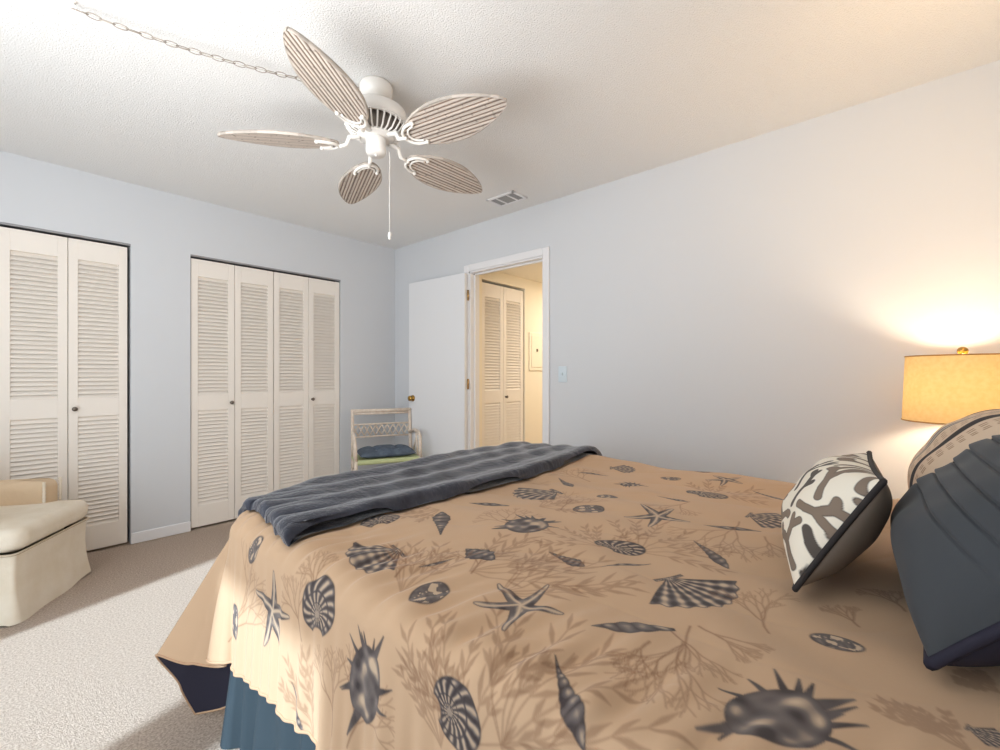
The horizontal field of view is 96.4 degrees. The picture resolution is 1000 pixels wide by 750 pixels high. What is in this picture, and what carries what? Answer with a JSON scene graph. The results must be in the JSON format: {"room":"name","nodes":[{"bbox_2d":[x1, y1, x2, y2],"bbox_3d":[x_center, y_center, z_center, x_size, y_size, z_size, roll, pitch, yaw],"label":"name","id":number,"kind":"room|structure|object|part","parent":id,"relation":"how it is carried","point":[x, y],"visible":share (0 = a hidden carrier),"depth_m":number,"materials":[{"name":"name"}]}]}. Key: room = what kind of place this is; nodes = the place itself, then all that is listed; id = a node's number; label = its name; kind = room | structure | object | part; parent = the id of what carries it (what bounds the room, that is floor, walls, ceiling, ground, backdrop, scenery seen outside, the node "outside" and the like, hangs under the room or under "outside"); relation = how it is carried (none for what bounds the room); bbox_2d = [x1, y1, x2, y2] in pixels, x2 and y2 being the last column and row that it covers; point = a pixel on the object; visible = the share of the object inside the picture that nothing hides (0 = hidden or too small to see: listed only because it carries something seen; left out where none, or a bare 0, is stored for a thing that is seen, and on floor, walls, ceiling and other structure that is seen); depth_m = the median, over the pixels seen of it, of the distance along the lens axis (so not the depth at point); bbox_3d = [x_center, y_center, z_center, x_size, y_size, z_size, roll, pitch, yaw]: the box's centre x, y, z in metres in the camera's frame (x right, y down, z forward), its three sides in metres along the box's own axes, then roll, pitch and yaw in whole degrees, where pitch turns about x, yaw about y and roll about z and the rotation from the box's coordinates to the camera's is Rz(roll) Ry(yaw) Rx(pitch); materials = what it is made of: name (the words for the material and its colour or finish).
{"room":"bedroom","nodes":[
{"label":"bedroom","id":0,"kind":"room"},
{"bbox_2d":[0,518,239,749],"bbox_3d":[0.036,1.169,3.091,5.140,0.050,7.200,0,0,41],"label":"floor","id":1,"kind":"structure","parent":0,"point":[83,672],"depth_m":1.80,"materials":[{"name":"beige carpet"}]},
{"bbox_2d":[0,477,90,625],"bbox_3d":[-2.589,0.782,2.232,0.644,0.736,0.604,0,0,-16],"label":"armchair","id":2,"kind":"object","parent":1,"relation":"on","point":[43,554],"visible":1,"depth_m":2.27,"materials":[{"name":"beige fabric"}]},
{"bbox_3d":[-2.716,0.709,2.429,0.465,0.271,0.120,0,0,-16],"label":"arm","id":3,"kind":"part","parent":2,"relation":"part of","materials":[{"name":"beige fabric"}]},
{"bbox_2d":[0,500,87,552],"bbox_3d":[-2.551,0.754,2.243,0.560,0.130,0.584,0,0,-16],"label":"seat cushion","id":4,"kind":"object","parent":2,"relation":"on","point":[23,523],"depth_m":2.26,"materials":[{"name":"beige fabric"}]},
{"bbox_3d":[-2.589,0.824,2.232,0.622,0.012,0.582,0,0,-16],"label":"welt cord","id":5,"kind":"part","parent":2,"relation":"part of","materials":[{"name":"fabric"}]},
{"bbox_2d":[220,663,315,749],"bbox_3d":[0.381,0.796,1.364,2.096,0.695,1.640,0,0,41],"label":"bed","id":6,"kind":"object","parent":1,"relation":"on","point":[250,722],"visible":0.02,"depth_m":1.31,"materials":[{"name":"blue fabric"}]},
{"bbox_2d":[155,454,999,749],"bbox_3d":[0.292,0.763,1.369,2.237,0.729,1.749,0,0,41],"label":"comforter","id":7,"kind":"object","parent":6,"relation":"on","point":[590,602],"visible":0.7,"depth_m":0.85,"materials":[{"name":"beige fabric"}]},
{"bbox_2d":[238,441,601,546],"bbox_3d":[-0.195,0.479,1.914,0.568,0.247,1.650,0,0,41],"label":"throw blanket","id":8,"kind":"object","parent":7,"relation":"on","point":[321,503],"visible":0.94,"depth_m":1.57,"materials":[{"name":"fabric"}]},
{"bbox_2d":[781,451,892,591],"bbox_3d":[0.741,0.301,0.995,0.189,0.245,0.477,0,0,38],"label":"throw pillow","id":9,"kind":"object","parent":7,"relation":"on","point":[838,508],"visible":1,"depth_m":0.84,"materials":[{"name":"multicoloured fabric"}]},
{"bbox_2d":[890,435,999,670],"bbox_3d":[0.845,0.252,0.723,0.334,0.326,0.502,0,0,41],"label":"throw pillow","id":10,"kind":"object","parent":7,"relation":"on","point":[945,530],"visible":1,"depth_m":0.64,"materials":[{"name":"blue fabric"}]},
{"bbox_3d":[0.859,0.270,0.711,0.290,0.289,0.485,0,0,41],"label":"panel","id":11,"kind":"part","parent":10,"relation":"part of","materials":[{"name":"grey fabric"}]},
{"bbox_2d":[907,409,999,488],"bbox_3d":[1.250,0.248,1.162,0.283,0.314,0.631,0,0,41],"label":"pillow sham","id":12,"kind":"object","parent":7,"relation":"on","point":[951,439],"visible":0.41,"depth_m":1.10,"materials":[{"name":"fabric"}]},
{"bbox_2d":[351,408,421,470],"bbox_3d":[-1.034,0.729,4.021,0.591,0.832,0.410,0,0,-25],"label":"rattan chair","id":13,"kind":"object","parent":1,"relation":"on","point":[356,460],"visible":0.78,"depth_m":4.09,"materials":[{"name":"beige wicker"}]},
{"bbox_3d":[-1.337,0.729,4.055,0.030,0.832,0.064,0,0,-25],"label":"post","id":14,"kind":"part","parent":13,"relation":"part of","materials":[{"name":"wicker"}]},
{"bbox_3d":[-1.273,0.612,3.885,0.038,0.234,0.358,0,0,-23],"label":"armrest","id":15,"kind":"part","parent":13,"relation":"part of","materials":[{"name":"wicker"}]},
{"bbox_3d":[-1.204,0.934,3.734,0.032,0.420,0.030,0,0,-24],"label":"leg","id":16,"kind":"part","parent":13,"relation":"part of","materials":[{"name":"wicker"}]},
{"bbox_3d":[-1.109,0.341,4.186,0.526,0.056,0.046,0,0,-25],"label":"rail","id":17,"kind":"part","parent":13,"relation":"part of","materials":[{"name":"wicker"}]},
{"bbox_3d":[-1.021,0.739,3.993,0.548,0.040,0.340,0,0,-25],"label":"seat","id":18,"kind":"part","parent":13,"relation":"part of","materials":[{"name":"green fabric"}]},
{"bbox_2d":[357,444,415,457],"bbox_3d":[-1.019,0.674,3.991,0.470,0.086,0.310,0,0,-24],"label":"seat cushion","id":19,"kind":"object","parent":13,"relation":"on","point":[388,450],"visible":1,"depth_m":3.89,"materials":[{"name":"blue fabric"}]},
{"bbox_3d":[-0.861,0.729,4.272,0.030,0.832,0.064,0,0,-25],"label":"post","id":20,"kind":"part","parent":13,"relation":"part of","materials":[{"name":"wicker"}]},
{"bbox_3d":[-0.774,0.612,4.112,0.038,0.234,0.358,0,0,-26],"label":"armrest","id":21,"kind":"part","parent":13,"relation":"part of","materials":[{"name":"wicker"}]},
{"bbox_3d":[1.811,0.852,1.668,0.536,0.585,0.540,0,0,41],"label":"nightstand","id":22,"kind":"object","parent":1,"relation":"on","visible":0},
{"bbox_2d":[901,347,999,424],"bbox_3d":[1.810,0.224,1.749,0.360,0.670,0.360,0,0,41],"label":"table lamp","id":23,"kind":"object","parent":22,"relation":"on","point":[942,389],"visible":0.7,"depth_m":1.66,"materials":[{"name":"beige fabric"}]},
{"bbox_2d":[1,226,334,527],"bbox_3d":[-2.747,-0.076,3.417,0.700,2.440,4.000,0,0,41],"label":"door frame","id":24,"kind":"structure","parent":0,"point":[1,226],"depth_m":3.35,"materials":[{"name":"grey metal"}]},
{"bbox_2d":[0,151,394,543],"bbox_3d":[-2.447,-0.076,3.152,0.100,2.440,4.000,0,0,41],"label":"wall","id":25,"kind":"structure","parent":0,"point":[162,229],"depth_m":3.20,"materials":[{"name":"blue paint"}]},
{"bbox_2d":[0,226,126,550],"bbox_3d":[-2.706,0.134,2.800,0.058,1.990,0.578,0,0,41],"label":"door","id":26,"kind":"structure","parent":25,"relation":"in","point":[63,300],"depth_m":2.81,"materials":[{"name":"white paint"}]},
{"bbox_3d":[-2.813,0.134,2.701,0.028,1.990,0.288,0,0,41],"label":"panel","id":27,"kind":"part","parent":26,"relation":"part of","materials":[{"name":"white paint"}]},
{"bbox_3d":[-2.621,0.134,2.919,0.028,1.990,0.288,0,0,41],"label":"panel","id":28,"kind":"part","parent":26,"relation":"part of","materials":[{"name":"white paint"}]},
{"bbox_2d":[131,521,190,543],"bbox_3d":[-2.405,1.107,3.115,0.012,0.075,4.000,0,0,41],"label":"baseboard","id":29,"kind":"structure","parent":25,"relation":"attached to","point":[151,534],"depth_m":3.13,"materials":[{"name":"white paint"}]},
{"bbox_2d":[0,222,340,281],"bbox_3d":[-2.404,-0.880,3.166,0.046,0.012,2.715,0,0,41],"label":"trim","id":30,"kind":"structure","parent":25,"relation":"attached to","point":[1,223],"depth_m":2.99,"materials":[{"name":"wood"}]},
{"bbox_2d":[191,258,272,527],"bbox_3d":[-2.081,0.134,3.507,0.058,1.990,0.581,0,0,41],"label":"door","id":31,"kind":"structure","parent":25,"relation":"in","point":[232,306],"depth_m":3.48,"materials":[{"name":"white paint"}]},
{"bbox_3d":[-2.189,0.134,3.407,0.028,1.990,0.289,0,0,41],"label":"panel","id":32,"kind":"part","parent":31,"relation":"part of","materials":[{"name":"white paint"}]},
{"bbox_3d":[-1.995,0.134,3.626,0.028,1.990,0.289,0,0,41],"label":"panel","id":33,"kind":"part","parent":31,"relation":"part of","materials":[{"name":"white paint"}]},
{"bbox_2d":[273,272,338,490],"bbox_3d":[-1.690,0.134,3.948,0.058,1.990,0.586,0,0,41],"label":"door","id":34,"kind":"structure","parent":25,"relation":"in","point":[305,309],"depth_m":3.92,"materials":[{"name":"white paint"}]},
{"bbox_3d":[-1.799,0.134,3.848,0.028,1.990,0.292,0,0,41],"label":"panel","id":35,"kind":"part","parent":34,"relation":"part of","materials":[{"name":"white paint"}]},
{"bbox_3d":[-1.604,0.134,4.068,0.028,1.990,0.292,0,0,41],"label":"panel","id":36,"kind":"part","parent":34,"relation":"part of","materials":[{"name":"white paint"}]},
{"bbox_2d":[0,0,999,248],"bbox_3d":[-1.024,-1.321,1.893,5.340,0.050,4.200,0,0,41],"label":"ceiling","id":37,"kind":"structure","parent":0,"point":[596,92],"depth_m":1.95,"materials":[{"name":"white paint"}]},
{"bbox_2d":[69,0,359,89],"bbox_3d":[-1.053,-1.260,1.765,0.976,0.072,0.021,0,0,-28],"label":"chain","id":38,"kind":"object","parent":37,"relation":"hanging from","point":[73,2],"visible":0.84,"depth_m":1.68,"materials":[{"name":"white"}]},
{"bbox_2d":[217,26,506,239],"bbox_3d":[-0.513,-0.957,2.032,1.232,0.679,1.191,0,0,41],"label":"ceiling fan","id":39,"kind":"object","parent":37,"relation":"hanging from","point":[370,115],"visible":1,"depth_m":1.89,"materials":[{"name":"white metal"}]},
{"bbox_3d":[-0.952,-1.019,1.931,0.490,0.061,0.213,0,0,-9],"label":"blade","id":40,"kind":"part","parent":39,"relation":"part of","materials":[{"name":"wicker"}]},
{"bbox_3d":[-0.612,-1.042,1.601,0.213,0.064,0.490,0,0,8],"label":"blade","id":41,"kind":"part","parent":39,"relation":"part of","materials":[{"name":"wicker"}]},
{"bbox_3d":[-0.742,-1.003,2.355,0.213,0.066,0.490,0,0,-27],"label":"blade","id":42,"kind":"part","parent":39,"relation":"part of","materials":[{"name":"wicker"}]},
{"bbox_3d":[-0.501,-0.813,2.027,0.015,0.399,0.015,0,0,41],"label":"pull chain","id":43,"kind":"part","parent":39,"relation":"part of","materials":[{"name":"white metal"}]},
{"bbox_3d":[-0.274,-1.016,2.289,0.214,0.062,0.490,0,0,41],"label":"blade","id":44,"kind":"part","parent":39,"relation":"part of","materials":[{"name":"wicker"}]},
{"bbox_3d":[-0.197,-1.040,1.817,0.475,0.064,0.231,0,0,41],"label":"blade","id":45,"kind":"part","parent":39,"relation":"part of","materials":[{"name":"wicker"}]},
{"bbox_2d":[486,190,527,206],"bbox_3d":[0.050,-1.290,3.280,0.260,0.012,0.170,0,0,41],"label":"ceiling vent","id":46,"kind":"object","parent":37,"relation":"in","point":[510,197],"visible":1,"depth_m":3.27,"materials":[{"name":"white metal"}]},
{"bbox_2d":[479,272,541,446],"bbox_3d":[1.288,-0.076,4.794,1.483,2.440,3.190,0,0,41],"label":"wall","id":47,"kind":"structure","parent":0,"point":[532,290],"depth_m":4.63,"materials":[{"name":"beige paint"}]},
{"bbox_2d":[482,282,522,446],"bbox_3d":[0.035,0.134,4.363,0.058,1.990,0.617,0,0,41],"label":"door","id":48,"kind":"structure","parent":47,"relation":"in","point":[502,323],"depth_m":4.35,"materials":[{"name":"white paint"}]},
{"bbox_3d":[-0.079,0.134,4.257,0.028,1.990,0.307,0,0,41],"label":"panel","id":49,"kind":"part","parent":48,"relation":"part of","materials":[{"name":"white paint"}]},
{"bbox_3d":[0.126,0.134,4.489,0.028,1.990,0.307,0,0,41],"label":"panel","id":50,"kind":"part","parent":48,"relation":"part of","materials":[{"name":"white paint"}]},
{"bbox_2d":[529,332,541,370],"bbox_3d":[0.389,-0.246,4.728,0.024,0.400,0.250,0,0,41],"label":"electrical panel","id":51,"kind":"object","parent":47,"relation":"attached to","point":[535,339],"visible":0.77,"depth_m":4.70,"materials":[{"name":"beige paint"}]},
{"bbox_3d":[0.390,-0.246,4.728,0.007,0.330,0.190,0,0,41],"label":"panel door","id":52,"kind":"part","parent":51,"relation":"part of","materials":[{"name":"beige paint"}]},
{"bbox_2d":[497,262,541,282],"bbox_3d":[1.056,-1.016,5.001,2.103,0.050,3.188,0,0,41],"label":"ceiling","id":53,"kind":"structure","parent":0,"point":[533,272],"depth_m":4.32,"materials":[{"name":"beige paint"}]},
{"bbox_2d":[395,60,999,498],"bbox_3d":[0.345,-0.076,3.425,5.320,2.440,0.110,0,0,41],"label":"wall","id":54,"kind":"structure","parent":0,"point":[755,306],"depth_m":2.37,"materials":[{"name":"white paint"}]},
{"bbox_2d":[408,273,468,456],"bbox_3d":[-0.576,0.125,4.092,0.753,2.014,0.129,0,0,39],"label":"door","id":55,"kind":"structure","parent":54,"relation":"in","point":[438,381],"depth_m":4.04,"materials":[{"name":"white paint"}]},
{"bbox_3d":[-0.823,0.222,4.291,0.060,0.060,0.129,0,0,39],"label":"knob","id":56,"kind":"part","parent":55,"relation":"part of","materials":[{"name":"gold metal"}]},
{"bbox_2d":[464,246,548,449],"bbox_3d":[0.068,0.094,3.670,0.910,2.100,0.142,0,0,41],"label":"trim","id":57,"kind":"structure","parent":54,"relation":"attached to","point":[544,252],"depth_m":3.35,"materials":[{"name":"white paint"}]},
{"bbox_2d":[558,366,566,381],"bbox_3d":[0.452,-0.005,3.247,0.072,0.116,0.016,0,0,41],"label":"light switch","id":58,"kind":"object","parent":54,"relation":"attached to","point":[562,370],"visible":1,"depth_m":3.25,"materials":[{"name":"white plastic"}]}
]}

